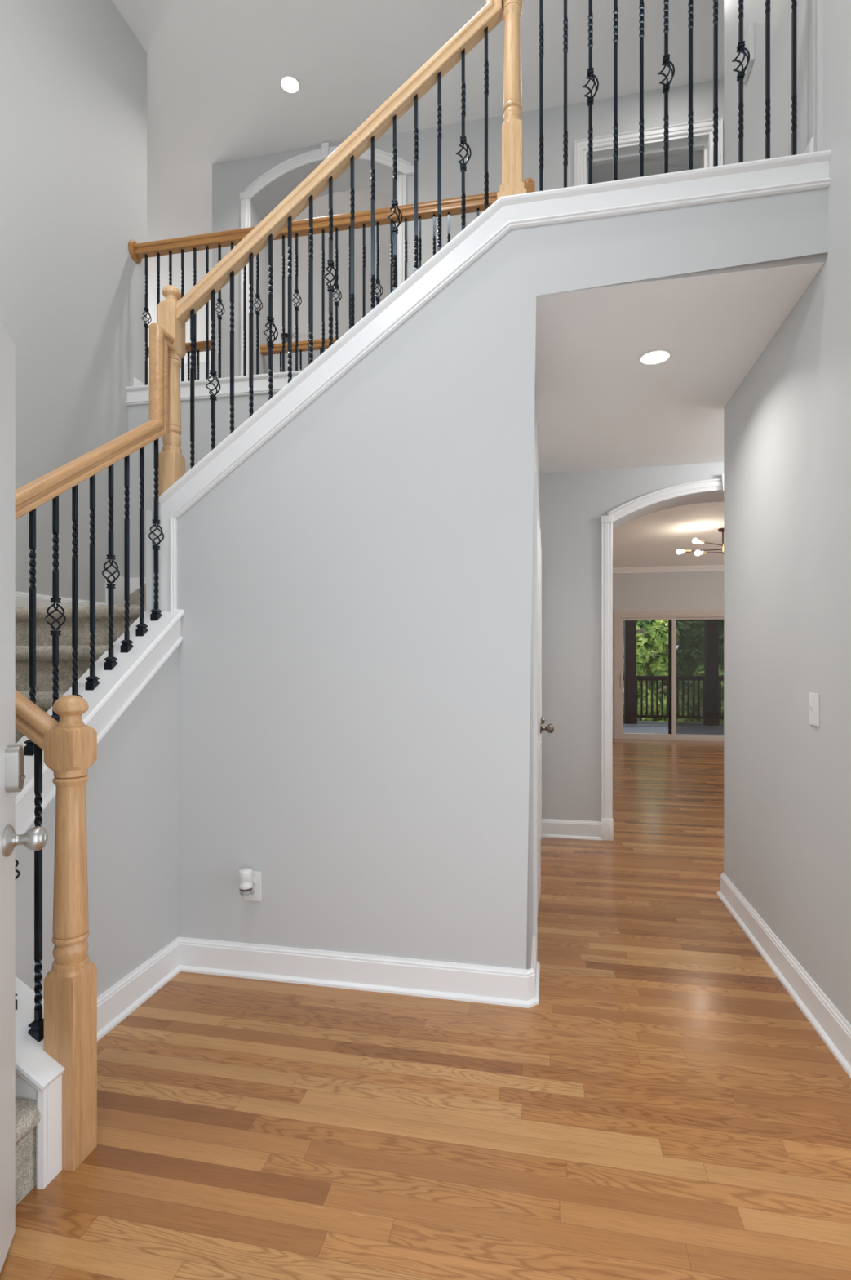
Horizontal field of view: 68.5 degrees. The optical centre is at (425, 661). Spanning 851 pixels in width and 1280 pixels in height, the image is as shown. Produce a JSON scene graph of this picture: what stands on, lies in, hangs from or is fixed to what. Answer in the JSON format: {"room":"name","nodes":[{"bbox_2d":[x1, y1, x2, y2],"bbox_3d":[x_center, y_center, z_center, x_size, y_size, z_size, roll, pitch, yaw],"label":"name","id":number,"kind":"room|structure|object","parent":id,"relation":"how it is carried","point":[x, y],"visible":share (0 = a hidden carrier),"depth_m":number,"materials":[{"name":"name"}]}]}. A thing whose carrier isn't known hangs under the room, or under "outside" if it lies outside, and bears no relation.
{"room":"entrance hall","nodes":[
{"label":"entrance hall","id":0,"kind":"room"},
{"bbox_2d":[0,322,48,1273],"bbox_3d":[-0.780,0.291,1.007,0.122,2.033,0.914,0,0,-19],"label":"door","id":1,"kind":"structure","parent":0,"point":[12,776],"depth_m":1.38,"materials":[{"name":"white paint"}]},
{"bbox_2d":[15,1073,62,1184],"bbox_3d":[-1.176,1.050,1.688,0.482,0.539,0.140,0,0,11],"label":"wall","id":2,"kind":"structure","parent":0,"point":[23,1090],"depth_m":1.59,"materials":[{"name":"white paint"}]},
{"bbox_2d":[15,1070,47,1189],"bbox_3d":[-1.200,1.046,1.615,0.500,0.549,0.016,0,0,11],"label":"trim","id":3,"kind":"structure","parent":2,"relation":"attached to","point":[41,1096],"depth_m":1.56,"materials":[{"name":"white paint"}]},
{"bbox_2d":[15,976,65,1091],"bbox_3d":[-1.177,0.918,1.690,0.503,0.314,0.185,0,0,11],"label":"trim","id":4,"kind":"structure","parent":2,"relation":"attached to","point":[33,1063],"depth_m":1.62,"materials":[{"name":"white paint"}]},
{"bbox_2d":[0,0,146,602],"bbox_3d":[-2.305,-1.425,2.592,0.120,5.490,3.480,0,0,11],"label":"wall","id":5,"kind":"structure","parent":0,"point":[73,73],"depth_m":3.59,"materials":[{"name":"grey paint"}]},
{"bbox_2d":[15,591,106,607],"bbox_3d":[-2.069,-0.296,3.401,0.030,0.132,0.980,0,0,11],"label":"baseboard","id":6,"kind":"structure","parent":5,"relation":"attached to","point":[22,598],"depth_m":3.38,"materials":[{"name":"white paint"}]},
{"bbox_2d":[133,377,145,386],"bbox_3d":[-1.910,-1.821,4.216,0.030,0.132,0.140,0,0,11],"label":"baseboard","id":7,"kind":"structure","parent":5,"relation":"attached to","point":[136,382],"depth_m":4.16,"materials":[{"name":"white paint"}]},
{"bbox_2d":[15,645,178,999],"bbox_3d":[-1.224,0.558,2.242,0.135,1.525,0.950,0,0,11],"label":"wall","id":8,"kind":"structure","parent":0,"point":[132,784],"depth_m":2.37,"materials":[{"name":"grey paint"}]},
{"bbox_2d":[15,618,182,835],"bbox_3d":[-1.143,0.185,2.258,0.026,0.787,1.028,0,0,11],"label":"trim","id":9,"kind":"structure","parent":8,"relation":"attached to","point":[117,705],"depth_m":2.29,"materials":[{"name":"white paint"}]},
{"bbox_2d":[15,608,184,808],"bbox_3d":[-1.220,0.143,2.241,0.184,0.736,0.990,0,0,11],"label":"trim","id":10,"kind":"structure","parent":8,"relation":"attached to","point":[110,681],"depth_m":2.35,"materials":[{"name":"white paint"}]},
{"bbox_2d":[15,323,174,755],"bbox_3d":[-1.231,-0.352,2.204,0.083,2.144,1.085,0,0,11],"label":"stair railing","id":11,"kind":"object","parent":10,"relation":"on","point":[31,495],"visible":0.96,"depth_m":2.28,"materials":[{"name":"brown wood"}]},
{"bbox_2d":[44,597,66,635],"bbox_3d":[-1.249,-0.150,2.111,0.058,0.128,0.058,0,0,43],"label":"basket","id":12,"kind":"object","parent":11,"relation":"on","point":[56,632],"depth_m":2.10,"materials":[{"name":"black metal"}]},
{"bbox_2d":[102,554,119,588],"bbox_3d":[-1.197,-0.341,2.378,0.058,0.128,0.058,0,0,43],"label":"basket","id":13,"kind":"object","parent":11,"relation":"on","point":[111,557],"depth_m":2.37,"materials":[{"name":"black metal"}]},
{"bbox_2d":[148,519,164,550],"bbox_3d":[-1.143,-0.537,2.652,0.058,0.128,0.058,0,0,43],"label":"basket","id":14,"kind":"object","parent":11,"relation":"on","point":[156,547],"depth_m":2.64,"materials":[{"name":"black metal"}]},
{"bbox_2d":[146,510,152,611],"bbox_3d":[-1.188,-0.425,2.784,0.022,0.460,0.152,0,0,11],"label":"trim","id":15,"kind":"structure","parent":8,"relation":"attached to","point":[148,513],"depth_m":2.71,"materials":[{"name":"white paint"}]},
{"bbox_2d":[128,392,277,577],"bbox_3d":[-0.689,-0.220,3.918,2.540,3.080,0.135,0,0,11],"label":"wall","id":16,"kind":"structure","parent":0,"point":[139,415],"depth_m":4.02,"materials":[{"name":"grey paint"}]},
{"bbox_2d":[105,573,146,604],"bbox_3d":[-1.478,-0.398,3.895,1.000,0.295,0.215,0,0,11],"label":"trim","id":17,"kind":"structure","parent":16,"relation":"attached to","point":[118,593],"depth_m":4.00,"materials":[{"name":"white paint"}]},
{"bbox_2d":[125,369,303,406],"bbox_3d":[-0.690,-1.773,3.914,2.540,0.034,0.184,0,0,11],"label":"trim","id":18,"kind":"structure","parent":16,"relation":"on","point":[279,375],"depth_m":3.94,"materials":[{"name":"white paint"}]},
{"bbox_2d":[128,177,535,385],"bbox_3d":[-0.648,-2.305,3.908,2.625,1.034,0.132,0,0,11],"label":"balcony railing","id":19,"kind":"object","parent":18,"relation":"on","point":[474,203],"visible":0.5,"depth_m":3.92,"materials":[{"name":"orange wood"}]},
{"bbox_2d":[141,306,151,328],"bbox_3d":[-1.851,-2.277,4.143,0.058,0.128,0.058,0,0,43],"label":"basket","id":20,"kind":"object","parent":19,"relation":"on","point":[146,309],"depth_m":4.14,"materials":[{"name":"black metal"}]},
{"bbox_2d":[215,297,225,319],"bbox_3d":[-1.331,-2.277,4.042,0.058,0.128,0.058,0,0,43],"label":"basket","id":21,"kind":"object","parent":19,"relation":"on","point":[220,300],"depth_m":4.03,"materials":[{"name":"black metal"}]},
{"bbox_2d":[253,293,262,315],"bbox_3d":[-1.072,-2.277,3.991,0.058,0.128,0.058,0,0,43],"label":"basket","id":22,"kind":"object","parent":19,"relation":"on","point":[257,295],"depth_m":3.98,"materials":[{"name":"black metal"}]},
{"bbox_2d":[292,288,302,311],"bbox_3d":[-0.812,-2.277,3.940,0.058,0.128,0.058,0,0,43],"label":"basket","id":23,"kind":"object","parent":19,"relation":"on","point":[296,308],"depth_m":3.93,"materials":[{"name":"black metal"}]},
{"bbox_2d":[333,284,342,306],"bbox_3d":[-0.552,-2.277,3.889,0.058,0.128,0.058,0,0,43],"label":"basket","id":24,"kind":"object","parent":19,"relation":"on","point":[336,303],"depth_m":3.88,"materials":[{"name":"black metal"}]},
{"bbox_2d":[375,279,382,301],"bbox_3d":[-0.293,-2.277,3.838,0.058,0.128,0.058,0,0,43],"label":"basket","id":25,"kind":"object","parent":19,"relation":"on","point":[377,281],"depth_m":3.83,"materials":[{"name":"black metal"}]},
{"bbox_2d":[147,349,326,385],"bbox_3d":[-2.161,-1.425,8.601,6.850,5.490,0.150,0,0,11],"label":"wall","id":26,"kind":"structure","parent":0,"point":[276,358],"depth_m":8.49,"materials":[{"name":"grey paint"}]},
{"bbox_2d":[111,0,724,367],"bbox_3d":[-1.076,-4.245,4.389,10.600,0.150,8.200,0,0,11],"label":"ceiling","id":27,"kind":"structure","parent":0,"point":[215,68],"depth_m":4.47,"materials":[{"name":"white paint"}]},
{"bbox_2d":[280,333,288,342],"bbox_3d":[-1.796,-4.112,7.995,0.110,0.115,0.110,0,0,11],"label":"light switch","id":28,"kind":"object","parent":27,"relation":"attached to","point":[286,334],"visible":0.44,"depth_m":7.95,"materials":[{"name":"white plastic"}]},
{"bbox_2d":[279,74,300,94],"bbox_3d":[-0.979,-4.167,4.518,0.150,0.007,0.150,0,0,11],"label":"recessed light","id":29,"kind":"object","parent":27,"relation":"in","point":[290,84],"visible":1,"depth_m":4.51,"materials":[{"name":"white plastic"}]},
{"bbox_2d":[0,738,850,1279],"bbox_3d":[2.148,1.360,5.372,7.850,0.080,10.970,0,0,11],"label":"floor","id":30,"kind":"structure","parent":0,"point":[665,1108],"depth_m":1.82,"materials":[{"name":"brown wood"}]},
{"bbox_2d":[15,1097,40,1205],"bbox_3d":[-1.764,1.000,1.241,1.451,0.640,0.958,0,0,11],"label":"carpeted stairs","id":31,"kind":"structure","parent":30,"relation":"on","point":[28,1116],"depth_m":1.54,"materials":[{"name":"carpet"}]},
{"bbox_2d":[15,688,97,1172],"bbox_3d":[-1.093,0.656,1.692,0.385,1.327,0.094,0,0,11],"label":"stair railing","id":32,"kind":"object","parent":30,"relation":"on","point":[68,1028],"visible":0.81,"depth_m":1.64,"materials":[{"name":"brown wood"}]},
{"bbox_2d":[15,859,20,879],"bbox_3d":[-1.127,0.567,1.683,0.058,0.128,0.058,0,0,43],"label":"basket","id":33,"kind":"object","parent":32,"relation":"on","point":[16,861],"depth_m":1.70,"materials":[{"name":"black metal"}]},
{"bbox_2d":[15,604,146,743],"bbox_3d":[-1.670,0.215,2.918,0.996,0.930,2.185,0,0,11],"label":"carpeted stairs","id":34,"kind":"structure","parent":30,"relation":"on","point":[44,666],"depth_m":2.75,"materials":[{"name":"carpet"}]},
{"bbox_2d":[128,583,146,604],"bbox_3d":[-0.811,-0.898,3.331,2.494,1.296,1.061,0,0,11],"label":"carpeted stairs","id":35,"kind":"structure","parent":34,"relation":"on","point":[135,596],"depth_m":3.77,"materials":[{"name":"carpet"}]},
{"bbox_2d":[212,78,724,821],"bbox_3d":[1.239,-1.425,4.827,6.105,5.490,0.350,0,0,11],"label":"wall","id":36,"kind":"structure","parent":0,"point":[572,504],"depth_m":4.70,"materials":[{"name":"grey paint"}]},
{"bbox_2d":[240,191,251,376],"bbox_3d":[-1.489,-2.801,5.168,0.088,2.143,0.030,0,0,11],"label":"trim","id":37,"kind":"structure","parent":36,"relation":"attached to","point":[245,197],"depth_m":5.17,"materials":[{"name":"white paint"}]},
{"bbox_2d":[260,337,340,372],"bbox_3d":[-0.760,-2.219,5.244,1.320,0.978,0.062,0,0,11],"label":"railing","id":38,"kind":"object","parent":36,"relation":"attached to","point":[303,346],"visible":0.02,"depth_m":5.30,"materials":[{"name":"orange wood"}]},
{"bbox_2d":[244,146,412,198],"bbox_3d":[-0.801,-3.978,5.036,1.413,0.305,0.024,0,0,11],"label":"trim","id":39,"kind":"structure","parent":36,"relation":"attached to","point":[381,157],"depth_m":5.07,"materials":[{"name":"white paint"}]},
{"bbox_2d":[321,142,344,195],"bbox_3d":[-0.766,-4.100,5.217,0.064,0.120,0.416,0,0,11],"label":"trim","id":40,"kind":"structure","parent":36,"relation":"attached to","point":[325,146],"depth_m":5.01,"materials":[{"name":"white paint"}]},
{"bbox_2d":[395,164,414,287],"bbox_3d":[-0.151,-2.801,4.906,0.162,2.143,0.030,0,0,11],"label":"trim","id":41,"kind":"structure","parent":36,"relation":"attached to","point":[402,179],"depth_m":4.91,"materials":[{"name":"white paint"}]},
{"bbox_2d":[542,818,602,839],"bbox_3d":[1.081,1.254,4.664,0.455,0.132,0.030,0,0,11],"label":"baseboard","id":42,"kind":"structure","parent":36,"relation":"attached to","point":[551,828],"depth_m":4.66,"materials":[{"name":"white paint"}]},
{"bbox_2d":[600,515,613,840],"bbox_3d":[1.339,0.123,4.614,0.088,2.393,0.030,0,0,11],"label":"trim","id":43,"kind":"structure","parent":36,"relation":"attached to","point":[606,820],"depth_m":4.61,"materials":[{"name":"white paint"}]},
{"bbox_2d":[583,130,712,185],"bbox_3d":[1.653,-2.770,4.746,0.897,2.080,0.350,0,0,11],"label":"trim","id":44,"kind":"structure","parent":36,"relation":"attached to","point":[628,154],"depth_m":4.68,"materials":[{"name":"white paint"}]},
{"bbox_2d":[574,116,723,186],"bbox_3d":[1.617,-2.803,4.562,1.029,2.146,0.024,0,0,11],"label":"trim","id":45,"kind":"structure","parent":36,"relation":"attached to","point":[703,126],"depth_m":4.56,"materials":[{"name":"white paint"}]},
{"bbox_2d":[607,478,722,522],"bbox_3d":[2.143,-1.164,4.459,1.629,0.278,0.024,0,0,11],"label":"trim","id":46,"kind":"structure","parent":36,"relation":"attached to","point":[710,485],"depth_m":4.53,"materials":[{"name":"white paint"}]},
{"bbox_2d":[708,473,724,504],"bbox_3d":[2.178,-1.273,4.640,0.064,0.120,0.416,0,0,11],"label":"trim","id":47,"kind":"structure","parent":36,"relation":"attached to","point":[722,474],"depth_m":4.45,"materials":[{"name":"white paint"}]},
{"bbox_2d":[152,187,827,968],"bbox_3d":[0.125,-0.225,2.533,2.670,3.090,0.140,0,0,11],"label":"wall","id":48,"kind":"structure","parent":0,"point":[354,595],"depth_m":2.51,"materials":[{"name":"grey paint"}]},
{"bbox_2d":[244,871,262,901],"bbox_3d":[-0.726,0.945,2.624,0.078,0.124,0.009,0,0,11],"label":"wall outlet","id":49,"kind":"object","parent":48,"relation":"attached to","point":[256,895],"visible":0.54,"depth_m":2.62,"materials":[{"name":"white plastic"}]},
{"bbox_2d":[238,867,253,895],"bbox_3d":[-0.741,0.910,2.587,0.059,0.102,0.071,0,0,11],"label":"air freshener","id":50,"kind":"object","parent":49,"relation":"attached to","point":[246,874],"visible":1,"depth_m":2.56,"materials":[{"name":"white plastic"}]},
{"bbox_2d":[240,888,252,895],"bbox_3d":[-0.742,0.948,2.581,0.050,0.028,0.050,0,0,11],"label":"bottle","id":51,"kind":"object","parent":50,"relation":"on","point":[243,891],"depth_m":2.56,"materials":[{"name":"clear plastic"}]},
{"bbox_2d":[250,887,256,895],"bbox_3d":[-0.727,0.967,2.622,0.033,0.033,0.003,0,0,11],"label":"socket","id":52,"kind":"object","parent":49,"relation":"attached to","point":[254,889],"depth_m":2.62,"materials":[{"name":"grey plastic"}]},
{"bbox_2d":[97,934,540,1041],"bbox_3d":[-0.469,1.254,2.487,1.963,0.132,0.814,0,0,-21],"label":"baseboard","id":53,"kind":"structure","parent":48,"relation":"attached to","point":[481,984],"depth_m":2.50,"materials":[{"name":"white paint"}]},
{"bbox_2d":[155,160,831,612],"bbox_3d":[0.124,-0.982,2.453,2.640,1.575,0.026,0,0,11],"label":"trim","id":54,"kind":"structure","parent":48,"relation":"attached to","point":[815,175],"depth_m":2.45,"materials":[{"name":"white paint"}]},
{"bbox_2d":[158,150,831,504],"bbox_3d":[0.145,-1.232,2.522,2.625,1.117,0.184,0,0,11],"label":"trim","id":55,"kind":"structure","parent":48,"relation":"attached to","point":[821,156],"depth_m":2.42,"materials":[{"name":"white paint"}]},
{"bbox_2d":[157,0,526,504],"bbox_3d":[-0.384,-1.803,2.633,1.601,2.245,0.113,0,0,11],"label":"stair railing","id":56,"kind":"object","parent":55,"relation":"on","point":[173,314],"visible":0.94,"depth_m":2.62,"materials":[{"name":"brown wood"}]},
{"bbox_2d":[205,369,220,400],"bbox_3d":[-0.931,-1.209,2.740,0.058,0.128,0.058,0,0,43],"label":"basket","id":57,"kind":"object","parent":56,"relation":"on","point":[212,397],"depth_m":2.73,"materials":[{"name":"black metal"}]},
{"bbox_2d":[263,315,278,347],"bbox_3d":[-0.666,-1.415,2.688,0.058,0.128,0.058,0,0,43],"label":"basket","id":58,"kind":"object","parent":56,"relation":"on","point":[270,319],"depth_m":2.68,"materials":[{"name":"black metal"}]},
{"bbox_2d":[323,259,338,293],"bbox_3d":[-0.399,-1.623,2.636,0.058,0.128,0.058,0,0,43],"label":"basket","id":59,"kind":"object","parent":56,"relation":"on","point":[331,263],"depth_m":2.63,"materials":[{"name":"black metal"}]},
{"bbox_2d":[387,200,402,234],"bbox_3d":[-0.127,-1.835,2.583,0.058,0.128,0.058,0,0,43],"label":"basket","id":60,"kind":"object","parent":56,"relation":"on","point":[394,202],"depth_m":2.57,"materials":[{"name":"black metal"}]},
{"bbox_2d":[455,135,471,171],"bbox_3d":[0.153,-2.052,2.528,0.058,0.128,0.058,0,0,43],"label":"basket","id":61,"kind":"object","parent":56,"relation":"on","point":[463,139],"depth_m":2.52,"materials":[{"name":"black metal"}]},
{"bbox_2d":[538,0,797,191],"bbox_3d":[0.910,-2.261,2.379,1.070,0.947,0.110,0,0,11],"label":"stair railing","id":62,"kind":"object","parent":55,"relation":"on","point":[740,47],"visible":0.99,"depth_m":2.37,"materials":[{"name":"black metal"}]},
{"bbox_2d":[582,67,599,106],"bbox_3d":[0.642,-2.235,2.432,0.058,0.128,0.058,0,0,43],"label":"basket","id":63,"kind":"object","parent":62,"relation":"on","point":[590,74],"depth_m":2.42,"materials":[{"name":"black metal"}]},
{"bbox_2d":[657,53,675,93],"bbox_3d":[0.915,-2.235,2.378,0.058,0.128,0.058,0,0,43],"label":"basket","id":64,"kind":"object","parent":62,"relation":"on","point":[666,62],"depth_m":2.37,"materials":[{"name":"black metal"}]},
{"bbox_2d":[732,40,750,80],"bbox_3d":[1.175,-2.235,2.328,0.058,0.128,0.058,0,0,43],"label":"basket","id":65,"kind":"object","parent":62,"relation":"on","point":[740,47],"depth_m":2.32,"materials":[{"name":"black metal"}]},
{"bbox_2d":[532,392,539,944],"bbox_3d":[0.593,-0.052,3.644,0.110,2.745,2.220,0,0,11],"label":"wall","id":66,"kind":"structure","parent":0,"point":[532,557],"depth_m":2.62,"materials":[{"name":"grey paint"}]},
{"bbox_2d":[533,470,540,940],"bbox_3d":[0.567,0.245,3.180,0.018,2.150,0.940,0,0,11],"label":"trim","id":67,"kind":"structure","parent":66,"relation":"attached to","point":[536,503],"depth_m":2.72,"materials":[{"name":"white paint"}]},
{"bbox_2d":[541,547,542,839],"bbox_3d":[0.774,0.255,4.235,0.018,2.130,0.850,0,0,11],"label":"trim","id":68,"kind":"structure","parent":66,"relation":"attached to","point":[541,548],"depth_m":4.64,"materials":[{"name":"white paint"}]},
{"bbox_2d":[541,716,545,724],"bbox_3d":[0.763,0.286,4.237,0.095,2.043,0.700,0,0,11],"label":"door","id":69,"kind":"structure","parent":66,"relation":"in","point":[543,719],"depth_m":3.93,"materials":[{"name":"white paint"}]},
{"bbox_2d":[537,515,554,918],"bbox_3d":[0.588,0.284,3.173,0.111,2.048,0.785,0,0,13],"label":"door","id":70,"kind":"structure","parent":66,"relation":"in","point":[549,728],"depth_m":3.26,"materials":[{"name":"white paint"}]},
{"bbox_2d":[535,389,724,464],"bbox_3d":[-0.173,-1.577,3.794,8.200,0.305,2.220,0,0,11],"label":"wall","id":71,"kind":"structure","parent":0,"point":[710,449],"depth_m":4.16,"materials":[{"name":"white paint"}]},
{"bbox_2d":[613,502,724,568],"bbox_3d":[3.925,-1.650,7.546,5.200,0.140,6.020,0,0,11],"label":"ceiling","id":72,"kind":"structure","parent":0,"point":[655,539],"depth_m":8.04,"materials":[{"name":"white paint"}]},
{"bbox_2d":[676,528,724,555],"bbox_3d":[3.573,-1.397,7.467,1.007,0.366,0.520,0,0,-4],"label":"chandelier","id":73,"kind":"object","parent":72,"relation":"hanging from","point":[695,540],"visible":0.48,"depth_m":7.42,"materials":[{"name":"white glass"}]},
{"bbox_2d":[613,570,724,738],"bbox_3d":[4.498,-0.130,10.470,5.200,2.900,0.140,0,0,11],"label":"wall","id":74,"kind":"structure","parent":0,"point":[681,590],"depth_m":10.49,"materials":[{"name":"grey paint"}]},
{"bbox_2d":[613,564,724,573],"bbox_3d":[4.477,-1.538,10.365,5.200,0.085,0.075,0,0,11],"label":"trim","id":75,"kind":"structure","parent":74,"relation":"attached to","point":[710,567],"depth_m":10.44,"materials":[{"name":"white paint"}]},
{"bbox_2d":[614,610,724,738],"bbox_3d":[4.183,0.240,10.450,1.970,2.160,0.020,0,0,11],"label":"trim","id":76,"kind":"structure","parent":74,"relation":"attached to","point":[617,614],"depth_m":10.62,"materials":[{"name":"beige"}]},
{"bbox_2d":[618,613,724,741],"bbox_3d":[4.196,0.270,10.518,1.850,2.100,0.142,0,0,11],"label":"door","id":77,"kind":"structure","parent":74,"relation":"in","point":[673,619],"depth_m":10.52,"materials":[{"name":"glass"},{"name":"light beige-white paint"}]},
{"bbox_2d":[623,720,724,734],"bbox_3d":[5.195,1.415,12.209,7.500,0.130,3.540,0,0,11],"label":"deck","id":78,"kind":"object","parent":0,"point":[646,727],"visible":0.11,"depth_m":12.53,"materials":[{"name":"grey wood"}]},
{"bbox_2d":[623,620,637,724],"bbox_3d":[4.454,-0.365,13.597,0.260,3.430,0.270,0,0,11],"label":"porch post","id":79,"kind":"object","parent":78,"relation":"on","point":[630,626],"visible":0.73,"depth_m":13.48,"materials":[{"name":"black wood"}]},
{"bbox_2d":[623,675,724,719],"bbox_3d":[5.488,0.785,13.700,7.300,0.930,0.120,0,0,11],"label":"deck railing","id":80,"kind":"object","parent":78,"relation":"on","point":[688,678],"visible":0.23,"depth_m":13.68,"materials":[{"name":"black wood"}]},
{"bbox_2d":[703,620,719,725],"bbox_3d":[6.078,-0.365,13.279,0.260,3.430,0.270,0,0,11],"label":"porch post","id":81,"kind":"object","parent":78,"relation":"on","point":[711,627],"visible":0.79,"depth_m":13.16,"materials":[{"name":"black wood"}]},
{"bbox_2d":[535,262,825,473],"bbox_3d":[1.143,-1.423,3.476,1.032,0.004,2.339,0,0,11],"label":"ceiling","id":82,"kind":"structure","parent":0,"point":[599,407],"depth_m":2.95,"materials":[{"name":"white paint"}]},
{"bbox_2d":[638,348,672,365],"bbox_3d":[1.071,-1.417,2.918,0.150,0.007,0.150,0,0,11],"label":"recessed light","id":83,"kind":"object","parent":82,"relation":"in","point":[655,357],"visible":1,"depth_m":2.91,"materials":[{"name":"white plastic"}]},
{"bbox_2d":[724,0,850,1025],"bbox_3d":[1.397,-1.425,1.746,0.130,5.490,3.565,0,0,11],"label":"wall","id":84,"kind":"structure","parent":0,"point":[788,424],"depth_m":2.47,"materials":[{"name":"grey paint"}]},
{"bbox_2d":[717,872,850,1078],"bbox_3d":[1.560,1.254,2.657,0.160,0.132,1.775,0,0,11],"label":"baseboard","id":85,"kind":"structure","parent":84,"relation":"attached to","point":[828,1022],"depth_m":2.46,"materials":[{"name":"white paint"}]},
{"bbox_2d":[804,137,813,153],"bbox_3d":[1.545,-1.841,2.920,0.030,0.222,1.205,0,0,11],"label":"baseboard","id":86,"kind":"structure","parent":84,"relation":"attached to","point":[810,148],"depth_m":2.33,"materials":[{"name":"white paint"}]},
{"bbox_2d":[808,692,819,726],"bbox_3d":[1.433,0.178,2.314,0.017,0.120,0.080,0,0,11],"label":"light switch","id":87,"kind":"object","parent":84,"relation":"attached to","point":[814,698],"visible":1,"depth_m":2.31,"materials":[{"name":"white plastic"}]},
{"bbox_3d":[-3.857,-0.205,5.836,4.285,3.050,0.330,0,0,11],"label":"wall","id":88,"kind":"structure","parent":0,"visible":0},
{"bbox_2d":[147,340,212,381],"bbox_3d":[-2.848,-2.250,5.602,2.215,1.040,0.062,0,0,11],"label":"railing","id":89,"kind":"object","parent":88,"relation":"on","point":[201,345],"visible":0.05,"depth_m":5.42,"materials":[{"name":"orange wood"}]},
{"label":"outside","id":90,"kind":"structure","parent":0,"visible":0},
{"bbox_3d":[12.630,4.370,28.044,38.000,0.300,30.100,0,0,11],"label":"ground","id":91,"kind":"structure","parent":90,"visible":0},
{"bbox_2d":[623,619,687,721],"bbox_3d":[6.291,0.859,17.794,2.821,6.738,3.002,0,0,11],"label":"tree","id":92,"kind":"object","parent":91,"relation":"on","point":[649,662],"visible":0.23,"depth_m":17.15,"materials":[{"name":"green plant"}]},
{"bbox_2d":[636,619,719,720],"bbox_3d":[7.927,-0.131,20.319,2.771,8.733,3.374,0,0,15],"label":"tree","id":93,"kind":"object","parent":91,"relation":"on","point":[691,638],"visible":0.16,"depth_m":19.50,"materials":[{"name":"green plant"}]},
{"bbox_2d":[658,620,724,681],"bbox_3d":[11.012,-0.424,24.542,3.941,9.305,4.191,0,0,11],"label":"tree","id":94,"kind":"object","parent":91,"relation":"on","point":[721,633],"visible":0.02,"depth_m":23.93,"materials":[{"name":"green plant"}]},
{"bbox_2d":[676,663,724,722],"bbox_3d":[7.153,2.119,15.449,1.896,4.225,1.791,0,0,30],"label":"shrub","id":95,"kind":"object","parent":91,"relation":"on","point":[700,671],"visible":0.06,"depth_m":15.30,"materials":[{"name":"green plant"}]},
{"bbox_2d":[702,620,724,719],"bbox_3d":[8.827,0.907,17.506,2.360,6.651,2.781,0,0,1],"label":"tree","id":96,"kind":"object","parent":91,"relation":"on","point":[721,622],"visible":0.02,"depth_m":17.64,"materials":[{"name":"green plant"}]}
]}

